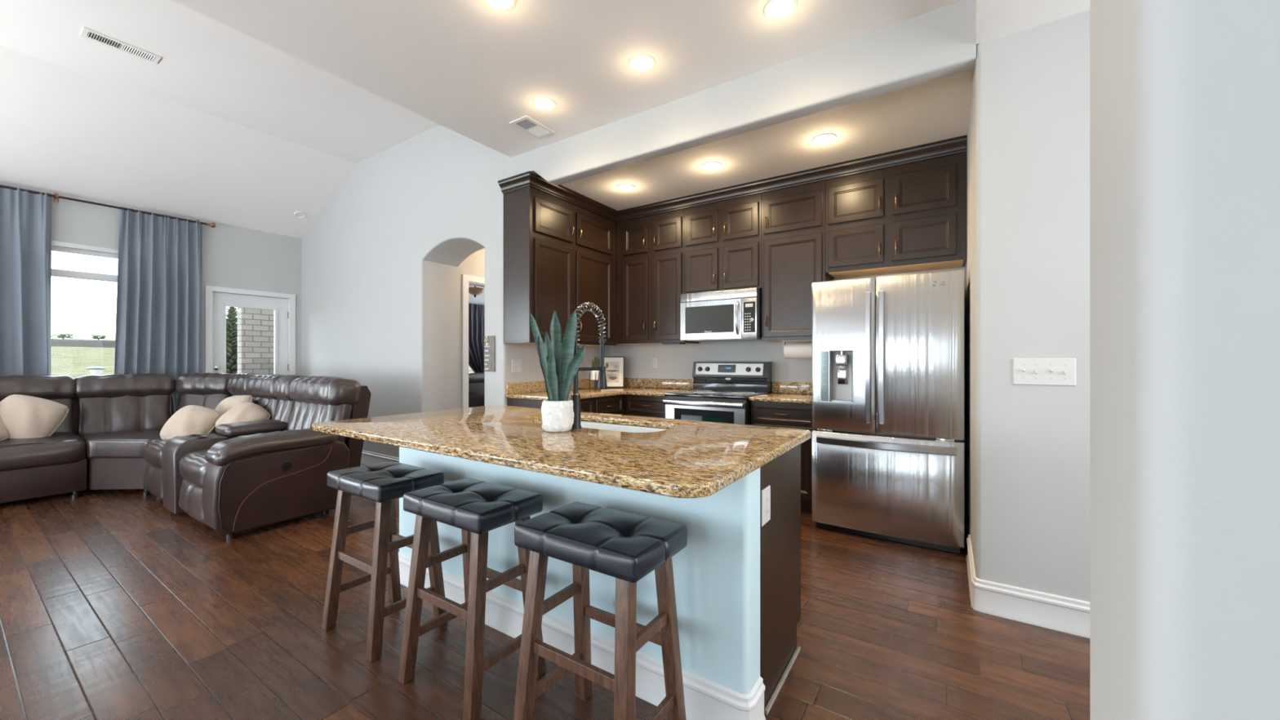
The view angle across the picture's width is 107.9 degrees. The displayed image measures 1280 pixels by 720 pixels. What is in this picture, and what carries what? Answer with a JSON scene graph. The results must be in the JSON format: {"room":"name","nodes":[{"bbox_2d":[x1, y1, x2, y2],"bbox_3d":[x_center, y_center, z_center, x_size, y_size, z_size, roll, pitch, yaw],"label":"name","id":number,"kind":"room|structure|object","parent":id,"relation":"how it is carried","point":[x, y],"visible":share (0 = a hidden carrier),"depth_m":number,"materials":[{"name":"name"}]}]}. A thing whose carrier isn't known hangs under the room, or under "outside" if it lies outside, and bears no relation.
{"room":"open-plan kitchen","nodes":[
{"label":"open-plan kitchen","id":0,"kind":"room"},
{"bbox_2d":[51,338,115,347],"bbox_3d":[-116.325,-2.940,112.470,6.000,3.120,180.000,0,0,33],"label":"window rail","id":1,"kind":"object","parent":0,"point":[55,342],"depth_m":100.79,"materials":[{"name":"grey"}]},
{"bbox_2d":[51,333,74,338],"bbox_3d":[-124.288,-5.126,100.475,3.552,1.292,3.287,0,0,33],"label":"shrub","id":2,"kind":"object","parent":1,"relation":"on","point":[62,335],"visible":1,"depth_m":100.19,"materials":[{"name":"green plant"}]},
{"bbox_2d":[87,334,106,339],"bbox_3d":[-121.619,-5.058,104.551,3.549,1.157,2.935,0,0,33],"label":"shrub","id":3,"kind":"object","parent":1,"relation":"on","point":[94,336],"visible":1,"depth_m":104.11,"materials":[{"name":"green plant"}]},
{"bbox_2d":[0,0,439,238],"bbox_3d":[-4.726,-2.033,2.638,4.416,0.805,6.410,0,0,33],"label":"ceiling","id":4,"kind":"structure","parent":0,"point":[229,126],"depth_m":4.29,"materials":[{"name":"paint"}]},
{"bbox_2d":[80,26,161,64],"bbox_3d":[-3.901,-2.360,3.513,0.150,0.009,0.390,0,0,33],"label":"ceiling vent","id":5,"kind":"object","parent":4,"relation":"in","point":[86,33],"visible":1,"depth_m":3.50,"materials":[{"name":"white metal"}]},
{"bbox_2d":[293,211,305,217],"bbox_3d":[-4.406,-1.883,6.036,0.116,0.059,0.123,0,0,33],"label":"smoke detector","id":6,"kind":"object","parent":4,"relation":"attached to","point":[297,214],"visible":1,"depth_m":6.04,"materials":[{"name":"paint"}]},
{"bbox_2d":[0,182,484,375],"bbox_3d":[-5.384,-0.230,5.519,0.150,2.900,10.700,0,0,33],"label":"wall","id":7,"kind":"structure","parent":0,"point":[236,257],"depth_m":5.78,"materials":[{"name":"paint"}]},
{"bbox_2d":[51,240,118,282],"bbox_3d":[-6.008,-0.280,4.493,0.165,1.820,2.080,0,0,33],"label":"window","id":8,"kind":"structure","parent":7,"relation":"in","point":[61,246],"depth_m":4.85,"materials":[{"name":"white"}]},
{"bbox_2d":[0,185,216,227],"bbox_3d":[-6.465,-1.625,3.651,0.096,0.090,4.792,0,0,33],"label":"curtain rod","id":9,"kind":"object","parent":7,"relation":"attached to","point":[55,196],"visible":0.97,"depth_m":4.85,"materials":[{"name":"brown metal"}]},
{"bbox_2d":[0,184,51,376],"bbox_3d":[-6.103,-0.226,4.161,0.080,2.832,1.066,0,0,33],"label":"curtain","id":10,"kind":"object","parent":9,"relation":"hanging from","point":[25,217],"visible":0.66,"depth_m":4.47,"materials":[{"name":"blue fabric"}]},
{"bbox_2d":[114,206,202,412],"bbox_3d":[-5.391,-0.226,5.249,0.076,2.832,0.735,0,0,33],"label":"curtain","id":11,"kind":"object","parent":9,"relation":"hanging from","point":[159,310],"visible":0.62,"depth_m":5.25,"materials":[{"name":"blue fabric"}]},
{"bbox_2d":[204,285,295,375],"bbox_3d":[-5.013,0.163,6.020,0.158,2.115,0.925,0,0,33],"label":"door","id":12,"kind":"structure","parent":7,"relation":"in","point":[216,298],"depth_m":5.98,"materials":[{"name":"white wood"}]},
{"bbox_2d":[468,302,484,373],"bbox_3d":[-3.052,-0.365,8.786,0.066,1.370,1.101,0,0,33],"label":"curtain","id":13,"kind":"object","parent":7,"relation":"hanging from","point":[476,312],"visible":0.38,"depth_m":8.76,"materials":[{"name":"fabric"}]},
{"bbox_2d":[457,248,484,408],"bbox_3d":[-1.078,-0.155,6.839,0.120,2.750,3.760,0,0,33],"label":"wall","id":14,"kind":"structure","parent":0,"point":[473,264],"depth_m":5.29,"materials":[{"name":"paint"}]},
{"bbox_2d":[462,274,484,408],"bbox_3d":[-1.750,0.122,5.692,0.018,2.195,0.955,0,0,33],"label":"trim","id":15,"kind":"structure","parent":14,"relation":"attached to","point":[466,278],"depth_m":5.32,"materials":[{"name":"white wood"}]},
{"bbox_2d":[468,281,484,287],"bbox_3d":[-1.808,0.158,5.730,0.120,2.124,0.813,0,0,33],"label":"trim","id":16,"kind":"structure","parent":14,"relation":"attached to","point":[469,282],"depth_m":5.50,"materials":[{"name":"white"}]},
{"bbox_2d":[468,284,484,297],"bbox_3d":[-2.298,-1.260,7.582,2.736,0.080,3.660,0,0,33],"label":"ceiling","id":17,"kind":"structure","parent":0,"point":[469,286],"depth_m":8.45,"materials":[{"name":"paint"}]},
{"bbox_2d":[468,285,484,297],"bbox_3d":[-2.511,-1.085,7.099,0.320,0.270,0.320,0,0,33],"label":"ceiling lamp","id":18,"kind":"object","parent":17,"relation":"attached to","point":[474,291],"visible":0.67,"depth_m":7.02,"materials":[{"name":"brown metal"}]},
{"bbox_2d":[0,463,1089,719],"bbox_3d":[-1.226,1.250,2.782,10.106,0.060,10.700,0,0,33],"label":"floor","id":19,"kind":"structure","parent":0,"point":[116,604],"depth_m":2.03,"materials":[{"name":"brown wood"}]},
{"bbox_2d":[0,372,371,539],"bbox_3d":[-4.612,0.679,3.286,3.385,1.082,3.798,0,0,33],"label":"sectional sofa","id":20,"kind":"object","parent":19,"relation":"on","point":[238,477],"visible":0.96,"depth_m":3.93,"materials":[{"name":"brown leather"}]},
{"bbox_2d":[0,414,8,440],"bbox_3d":[-5.558,0.550,3.850,0.273,0.392,0.428,0,0,33],"label":"throw pillow","id":21,"kind":"object","parent":20,"relation":"on","point":[4,434],"visible":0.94,"depth_m":3.95,"materials":[{"name":"beige fabric"}]},
{"bbox_2d":[0,394,68,439],"bbox_3d":[-5.430,0.525,4.119,0.469,0.439,0.296,0,0,-35],"label":"throw pillow","id":22,"kind":"object","parent":20,"relation":"on","point":[24,416],"visible":0.77,"depth_m":4.08,"materials":[{"name":"beige fabric"}]},
{"bbox_2d":[0,431,86,471],"bbox_3d":[-5.467,0.798,4.090,0.855,0.268,0.768,0,0,33],"label":"seat cushion","id":23,"kind":"object","parent":20,"relation":"on","point":[60,451],"depth_m":3.99,"materials":[{"name":"brown leather"}]},
{"bbox_2d":[77,428,161,457],"bbox_3d":[-4.764,0.800,4.730,1.236,0.170,1.133,0,0,33],"label":"cushion","id":24,"kind":"object","parent":20,"relation":"on","point":[117,442],"depth_m":4.18,"materials":[{"name":"brown leather"}]},
{"bbox_2d":[143,431,218,469],"bbox_3d":[-3.908,0.798,4.284,0.720,0.268,0.855,0,0,33],"label":"seat cushion","id":25,"kind":"object","parent":20,"relation":"on","point":[153,448],"depth_m":3.93,"materials":[{"name":"brown leather"}]},
{"bbox_2d":[160,404,222,439],"bbox_3d":[-4.064,0.595,4.230,0.370,0.360,0.334,0,0,15],"label":"throw pillow","id":26,"kind":"object","parent":20,"relation":"on","point":[188,420],"visible":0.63,"depth_m":4.15,"materials":[{"name":"beige fabric"}]},
{"bbox_2d":[179,448,209,486],"bbox_3d":[-3.049,0.798,3.730,0.705,0.268,0.855,0,0,33],"label":"seat cushion","id":27,"kind":"object","parent":20,"relation":"on","point":[193,466],"depth_m":3.39,"materials":[{"name":"brown leather"}]},
{"bbox_2d":[214,395,253,414],"bbox_3d":[-3.949,0.520,4.514,0.388,0.350,0.253,0,0,13],"label":"throw pillow","id":28,"kind":"object","parent":20,"relation":"on","point":[229,402],"visible":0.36,"depth_m":4.48,"materials":[{"name":"beige fabric"}]},
{"bbox_2d":[214,402,271,426],"bbox_3d":[-3.659,0.560,4.299,0.338,0.321,0.338,0,0,33],"label":"throw pillow","id":29,"kind":"object","parent":20,"relation":"on","point":[246,411],"visible":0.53,"depth_m":4.25,"materials":[{"name":"beige fabric"}]},
{"bbox_2d":[321,460,447,662],"bbox_3d":[-1.170,0.864,2.143,0.480,0.713,0.348,0,0,33],"label":"bar stool","id":30,"kind":"object","parent":19,"relation":"on","point":[381,482],"visible":0.92,"depth_m":2.10,"materials":[{"name":"brown wood"}]},
{"bbox_2d":[397,477,546,719],"bbox_3d":[-0.644,0.864,1.798,0.480,0.713,0.348,0,0,33],"label":"bar stool","id":31,"kind":"object","parent":19,"relation":"on","point":[476,507],"visible":1,"depth_m":1.72,"materials":[{"name":"brown wood"}]},
{"bbox_2d":[468,372,484,407],"bbox_3d":[-2.449,0.720,8.316,0.925,1.000,1.560,0,0,33],"label":"loveseat","id":32,"kind":"object","parent":19,"relation":"on","point":[476,380],"visible":0.14,"depth_m":7.95,"materials":[{"name":"leather"}]},
{"bbox_2d":[506,394,623,414],"bbox_3d":[-0.492,0.781,4.644,0.667,0.878,1.538,0,0,33],"label":"base cabinet","id":33,"kind":"object","parent":19,"relation":"on","point":[614,404],"visible":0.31,"depth_m":4.25,"materials":[{"name":"brown wood"}]},
{"bbox_2d":[505,377,693,399],"bbox_3d":[-0.297,0.272,4.503,1.147,0.135,1.557,0,0,33],"label":"countertop","id":34,"kind":"structure","parent":33,"relation":"on","point":[534,390],"depth_m":4.56,"materials":[{"name":"stone"}]},
{"bbox_2d":[589,356,600,389],"bbox_3d":[-0.467,0.135,4.856,0.100,0.341,0.100,0,0,33],"label":"potted cactus","id":35,"kind":"object","parent":34,"relation":"on","point":[593,375],"visible":0.73,"depth_m":4.82,"materials":[{"name":"white ceramic"}]},
{"bbox_2d":[590,370,599,380],"bbox_3d":[-0.467,0.158,4.856,0.100,0.100,0.100,0,0,33],"label":"pot","id":36,"kind":"object","parent":35,"relation":"on","point":[593,374],"depth_m":4.81,"materials":[{"name":"white ceramic"}]},
{"bbox_2d":[604,356,624,387],"bbox_3d":[-0.310,0.133,5.158,0.272,0.344,0.074,0,0,1],"label":"picture frame","id":37,"kind":"object","parent":34,"relation":"on","point":[615,366],"visible":0.9,"depth_m":5.15,"materials":[{"name":"beige paper"}]},
{"bbox_2d":[604,361,619,382],"bbox_3d":[-0.310,0.134,5.158,0.166,0.232,0.042,0,0,1],"label":"print","id":38,"kind":"object","parent":37,"relation":"attached to","point":[612,368],"depth_m":5.16,"materials":[{"name":"grey paper"}]},
{"bbox_2d":[398,422,800,719],"bbox_3d":[-0.318,0.780,2.317,2.065,0.880,0.712,0,0,33],"label":"kitchen island","id":39,"kind":"object","parent":19,"relation":"on","point":[737,579],"visible":0.36,"depth_m":1.67,"materials":[{"name":"paint"}]},
{"bbox_2d":[311,404,811,497],"bbox_3d":[-0.422,0.323,2.148,2.092,0.033,1.125,0,0,33],"label":"island countertop","id":40,"kind":"structure","parent":39,"relation":"on","point":[689,459],"depth_m":1.69,"materials":[{"name":"stone"}]},
{"bbox_2d":[529,310,585,432],"bbox_3d":[-0.358,0.043,2.024,0.204,0.525,0.143,0,0,-28],"label":"potted snake plant","id":41,"kind":"object","parent":40,"relation":"on","point":[559,367],"visible":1,"depth_m":2.02,"materials":[{"name":"green plant"}]},
{"bbox_2d":[570,302,607,428],"bbox_3d":[-0.271,0.018,2.199,0.134,0.576,0.245,0,0,33],"label":"kitchen faucet","id":42,"kind":"object","parent":40,"relation":"on","point":[602,380],"visible":0.79,"depth_m":2.15,"materials":[{"name":"black metal"}]},
{"bbox_2d":[580,421,668,432],"bbox_3d":[-0.176,0.434,2.279,0.754,0.188,0.381,0,0,33],"label":"sink","id":43,"kind":"object","parent":40,"relation":"in","point":[614,427],"visible":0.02,"depth_m":2.44,"materials":[{"name":"white"}]},
{"bbox_2d":[761,484,770,526],"bbox_3d":[0.439,0.505,1.617,0.008,0.122,0.082,0,0,33],"label":"electrical outlet","id":44,"kind":"object","parent":39,"relation":"attached to","point":[766,492],"visible":1,"depth_m":1.61,"materials":[{"name":"white plastic"}]},
{"bbox_2d":[765,494,768,505],"bbox_3d":[0.441,0.485,1.616,0.003,0.028,0.030,0,0,33],"label":"socket","id":45,"kind":"object","parent":44,"relation":"attached to","point":[766,495],"depth_m":1.62,"materials":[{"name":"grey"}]},
{"bbox_2d":[765,506,768,516],"bbox_3d":[0.441,0.525,1.616,0.003,0.028,0.030,0,0,33],"label":"socket","id":46,"kind":"object","parent":44,"relation":"attached to","point":[766,507],"depth_m":1.62,"materials":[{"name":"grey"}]},
{"bbox_2d":[513,501,687,719],"bbox_3d":[-0.124,0.864,1.458,0.480,0.713,0.348,0,0,33],"label":"bar stool","id":47,"kind":"object","parent":19,"relation":"on","point":[627,547],"visible":1,"depth_m":1.43,"materials":[{"name":"brown wood"}]},
{"bbox_2d":[623,394,666,417],"bbox_3d":[0.208,0.781,4.711,0.536,0.878,0.657,0,0,33],"label":"base cabinet","id":48,"kind":"object","parent":19,"relation":"on","point":[633,405],"visible":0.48,"depth_m":4.47,"materials":[{"name":"brown wood"}]},
{"bbox_2d":[662,361,771,425],"bbox_3d":[0.720,0.617,4.298,0.764,1.206,0.748,0,0,33],"label":"range","id":49,"kind":"object","parent":19,"relation":"on","point":[722,391],"visible":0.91,"depth_m":4.23,"materials":[{"name":"silver metal"}]},
{"bbox_2d":[664,389,768,399],"bbox_3d":[0.702,0.312,4.270,0.764,0.028,0.595,0,0,33],"label":"cooktop","id":50,"kind":"object","parent":49,"relation":"in","point":[693,394],"depth_m":4.15,"materials":[{"name":"black glass"}]},
{"bbox_2d":[751,400,815,513],"bbox_3d":[1.304,0.781,3.989,0.537,0.878,0.657,0,0,33],"label":"base cabinet","id":51,"kind":"object","parent":19,"relation":"on","point":[771,414],"visible":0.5,"depth_m":3.70,"materials":[{"name":"brown wood"}]},
{"bbox_2d":[749,381,812,404],"bbox_3d":[1.310,0.272,3.997,0.542,0.135,0.637,0,0,33],"label":"countertop","id":52,"kind":"structure","parent":51,"relation":"on","point":[782,392],"depth_m":4.20,"materials":[{"name":"stone"}]},
{"bbox_2d":[812,269,964,553],"bbox_3d":[1.827,0.329,3.439,0.909,1.782,0.906,0,0,33],"label":"refrigerator","id":53,"kind":"object","parent":19,"relation":"on","point":[888,351],"visible":1,"depth_m":3.08,"materials":[{"name":"grey metal"}]},
{"bbox_2d":[172,0,961,157],"bbox_3d":[-1.508,-2.092,0.519,3.330,0.616,6.410,0,0,33],"label":"ceiling","id":54,"kind":"structure","parent":0,"point":[472,68],"depth_m":2.64,"materials":[{"name":"paint"}]},
{"bbox_2d":[483,0,515,11],"bbox_3d":[-0.697,-1.779,2.296,0.164,0.009,0.164,0,0,33],"label":"recessed light","id":55,"kind":"object","parent":54,"relation":"in","point":[498,5],"visible":1,"depth_m":2.33,"materials":[{"name":"white"}]},
{"bbox_2d":[509,115,555,138],"bbox_3d":[-0.824,-1.779,3.574,0.185,0.009,0.295,0,0,33],"label":"ceiling vent","id":56,"kind":"object","parent":54,"relation":"in","point":[526,124],"visible":1,"depth_m":3.56,"materials":[{"name":"white"}]},
{"bbox_2d":[532,97,555,111],"bbox_3d":[-0.666,-1.779,3.246,0.164,0.009,0.164,0,0,33],"label":"recessed light","id":57,"kind":"object","parent":54,"relation":"in","point":[544,104],"visible":1,"depth_m":3.24,"materials":[{"name":"white"}]},
{"bbox_2d":[628,54,655,72],"bbox_3d":[0.011,-1.779,2.802,0.164,0.009,0.164,0,0,33],"label":"recessed light","id":58,"kind":"object","parent":54,"relation":"in","point":[637,63],"visible":1,"depth_m":2.80,"materials":[{"name":"white"}]},
{"bbox_2d":[764,0,797,20],"bbox_3d":[0.711,-1.779,2.360,0.164,0.009,0.164,0,0,33],"label":"recessed light","id":59,"kind":"object","parent":54,"relation":"in","point":[775,10],"visible":1,"depth_m":2.36,"materials":[{"name":"white"}]},
{"bbox_2d":[539,346,610,381],"bbox_3d":[-0.746,-0.282,5.124,0.281,3.004,1.260,0,0,33],"label":"wall","id":60,"kind":"structure","parent":0,"point":[591,353],"depth_m":5.15,"materials":[{"name":"paint"}]},
{"bbox_2d":[506,378,597,394],"bbox_3d":[-0.766,0.255,4.815,0.021,0.102,1.552,0,0,33],"label":"backsplash","id":61,"kind":"structure","parent":60,"relation":"attached to","point":[531,386],"depth_m":4.41,"materials":[{"name":"stone"}]},
{"bbox_2d":[503,186,616,346],"bbox_3d":[-0.713,-0.814,4.563,0.387,1.330,1.248,0,0,33],"label":"upper cabinet","id":62,"kind":"object","parent":60,"relation":"attached to","point":[560,255],"visible":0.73,"depth_m":4.19,"materials":[{"name":"brown wood"}]},
{"bbox_2d":[497,134,966,222],"bbox_3d":[0.534,-1.528,3.709,3.419,0.096,1.305,0,0,33],"label":"crown molding","id":63,"kind":"structure","parent":62,"relation":"attached to","point":[954,145],"depth_m":4.02,"materials":[{"name":"brown wood"}]},
{"bbox_2d":[301,0,1089,601],"bbox_3d":[-0.198,-0.610,4.434,10.006,3.660,1.570,0,0,33],"label":"wall","id":64,"kind":"structure","parent":0,"point":[1028,262],"depth_m":2.49,"materials":[{"name":"paint"}]},
{"bbox_2d":[360,449,399,464],"bbox_3d":[-3.492,1.144,5.650,2.865,0.152,0.020,0,0,33],"label":"baseboard","id":65,"kind":"structure","parent":64,"relation":"attached to","point":[367,457],"depth_m":5.36,"materials":[{"name":"white"}]},
{"bbox_2d":[484,335,495,371],"bbox_3d":[-1.375,-0.058,4.253,0.138,0.325,0.026,0,0,33],"label":"wall sign","id":66,"kind":"object","parent":64,"relation":"attached to","point":[490,340],"visible":1,"depth_m":4.24,"materials":[{"name":"white"}]},
{"bbox_2d":[511,359,521,373],"bbox_3d":[-1.123,0.055,4.277,0.020,0.122,0.122,0,0,33],"label":"light switch","id":67,"kind":"object","parent":64,"relation":"attached to","point":[516,363],"visible":1,"depth_m":4.27,"materials":[{"name":"white plastic"}]},
{"bbox_2d":[624,377,693,389],"bbox_3d":[0.135,0.255,5.139,1.125,0.102,0.021,0,0,33],"label":"backsplash","id":68,"kind":"structure","parent":64,"relation":"attached to","point":[628,382],"depth_m":5.07,"materials":[{"name":"stone"}]},
{"bbox_2d":[772,381,812,394],"bbox_3d":[1.479,0.255,4.254,0.542,0.102,0.021,0,0,33],"label":"backsplash","id":69,"kind":"structure","parent":64,"relation":"attached to","point":[777,387],"depth_m":4.29,"materials":[{"name":"stone"}]},
{"bbox_2d":[966,533,1089,638],"bbox_3d":[2.773,1.144,1.940,2.300,0.152,0.710,0,0,33],"label":"baseboard","id":70,"kind":"structure","parent":64,"relation":"attached to","point":[1045,610],"depth_m":2.16,"materials":[{"name":"white"}]},
{"bbox_2d":[1013,358,1075,386],"bbox_3d":[1.847,0.055,2.136,0.216,0.121,0.021,0,0,33],"label":"light switch","id":71,"kind":"object","parent":64,"relation":"attached to","point":[1026,371],"visible":1,"depth_m":2.12,"materials":[{"name":"white plastic"}]},
{"bbox_2d":[532,69,973,222],"bbox_3d":[0.681,-1.607,3.928,3.420,0.060,1.449,0,0,33],"label":"ceiling","id":72,"kind":"structure","parent":0,"point":[938,109],"depth_m":3.43,"materials":[{"name":"paint"}]},
{"bbox_2d":[616,183,634,191],"bbox_3d":[-0.131,-1.572,4.247,0.164,0.009,0.164,0,0,33],"label":"recessed light","id":73,"kind":"object","parent":72,"relation":"in","point":[624,187],"visible":1,"depth_m":4.25,"materials":[{"name":"white"}]},
{"bbox_2d":[702,161,721,170],"bbox_3d":[0.583,-1.572,3.783,0.164,0.009,0.164,0,0,33],"label":"recessed light","id":74,"kind":"object","parent":72,"relation":"in","point":[709,166],"visible":1,"depth_m":3.78,"materials":[{"name":"white"}]},
{"bbox_2d":[812,133,836,144],"bbox_3d":[1.314,-1.572,3.323,0.164,0.009,0.164,0,0,33],"label":"recessed light","id":75,"kind":"object","parent":72,"relation":"in","point":[827,138],"visible":1,"depth_m":3.31,"materials":[{"name":"white"}]},
{"bbox_2d":[610,266,965,518],"bbox_3d":[1.163,-0.282,4.550,3.540,3.004,0.120,0,0,33],"label":"wall","id":76,"kind":"structure","parent":0,"point":[674,361],"depth_m":4.72,"materials":[{"name":"paint"}]},
{"bbox_2d":[652,357,657,368],"bbox_3d":[0.163,0.035,5.131,0.072,0.118,0.008,0,0,33],"label":"electrical outlet","id":77,"kind":"object","parent":76,"relation":"attached to","point":[655,360],"visible":1,"depth_m":5.13,"materials":[{"name":"white plastic"}]},
{"bbox_2d":[616,208,698,345],"bbox_3d":[0.163,-0.818,4.896,0.818,1.323,0.398,0,0,33],"label":"upper cabinet","id":78,"kind":"object","parent":76,"relation":"attached to","point":[650,250],"depth_m":4.77,"materials":[{"name":"brown wood"}]},
{"bbox_2d":[684,193,761,293],"bbox_3d":[0.831,-1.057,4.462,0.773,0.844,0.387,0,0,33],"label":"upper cabinet","id":79,"kind":"object","parent":76,"relation":"attached to","point":[722,240],"visible":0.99,"depth_m":4.31,"materials":[{"name":"brown wood"}]},
{"bbox_2d":[680,287,761,342],"bbox_3d":[0.809,-0.410,4.432,0.765,0.449,0.461,0,0,33],"label":"microwave","id":80,"kind":"object","parent":79,"relation":"attached to","point":[726,315],"visible":1,"depth_m":4.26,"materials":[{"name":"silver metal"}]},
{"bbox_2d":[761,180,833,342],"bbox_3d":[1.379,-0.824,4.102,0.535,1.310,0.387,0,0,33],"label":"upper cabinet","id":81,"kind":"object","parent":76,"relation":"attached to","point":[793,218],"visible":0.94,"depth_m":3.98,"materials":[{"name":"brown wood"}]},
{"bbox_2d":[783,340,812,358],"bbox_3d":[1.408,-0.090,4.054,0.311,0.156,0.132,0,0,33],"label":"paper towel roll","id":82,"kind":"object","parent":81,"relation":"attached to","point":[790,350],"visible":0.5,"depth_m":4.02,"materials":[{"name":"white paper"}]},
{"bbox_2d":[825,151,966,278],"bbox_3d":[2.001,-1.097,3.692,0.953,0.764,0.387,0,0,33],"label":"upper cabinet","id":83,"kind":"object","parent":76,"relation":"attached to","point":[910,217],"visible":1,"depth_m":3.55,"materials":[{"name":"brown wood"}]},
{"bbox_2d":[976,0,1089,44],"bbox_3d":[0.835,-1.712,-1.023,2.280,0.335,6.410,0,0,33],"label":"ceiling","id":84,"kind":"structure","parent":0,"point":[995,19],"depth_m":2.08,"materials":[{"name":"paint"}]},
{"bbox_2d":[1089,0,1279,719],"bbox_3d":[1.358,-0.282,-0.226,2.283,3.004,0.175,0,0,33],"label":"wall","id":85,"kind":"structure","parent":0,"point":[1184,95],"depth_m":0.32,"materials":[{"name":"paint"}]},
{"label":"outside","id":86,"kind":"structure","parent":0,"visible":0},
{"bbox_2d":[51,346,474,377],"bbox_3d":[-53.358,-0.619,71.030,152.000,4.700,180.000,0,0,33],"label":"field","id":87,"kind":"structure","parent":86,"point":[73,362],"depth_m":43.94,"materials":[{"name":"green plant"}]},
{"bbox_2d":[85,366,106,374],"bbox_3d":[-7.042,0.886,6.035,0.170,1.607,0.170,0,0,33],"label":"planter","id":88,"kind":"object","parent":87,"relation":"on","point":[93,370],"visible":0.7,"depth_m":6.00,"materials":[{"name":"white ceramic"}]},
{"bbox_2d":[226,306,237,373],"bbox_3d":[-10.231,0.109,11.688,1.525,3.122,1.610,0,0,33],"label":"evergreen tree","id":89,"kind":"object","parent":87,"relation":"on","point":[231,325],"visible":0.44,"depth_m":11.63,"materials":[{"name":"green plant"}]},
{"bbox_2d":[237,307,273,374],"bbox_3d":[-5.386,-0.195,6.878,0.280,3.770,0.950,0,0,33],"label":"porch column","id":90,"kind":"structure","parent":87,"relation":"on","point":[255,326],"depth_m":6.62,"materials":[{"name":"brick"}]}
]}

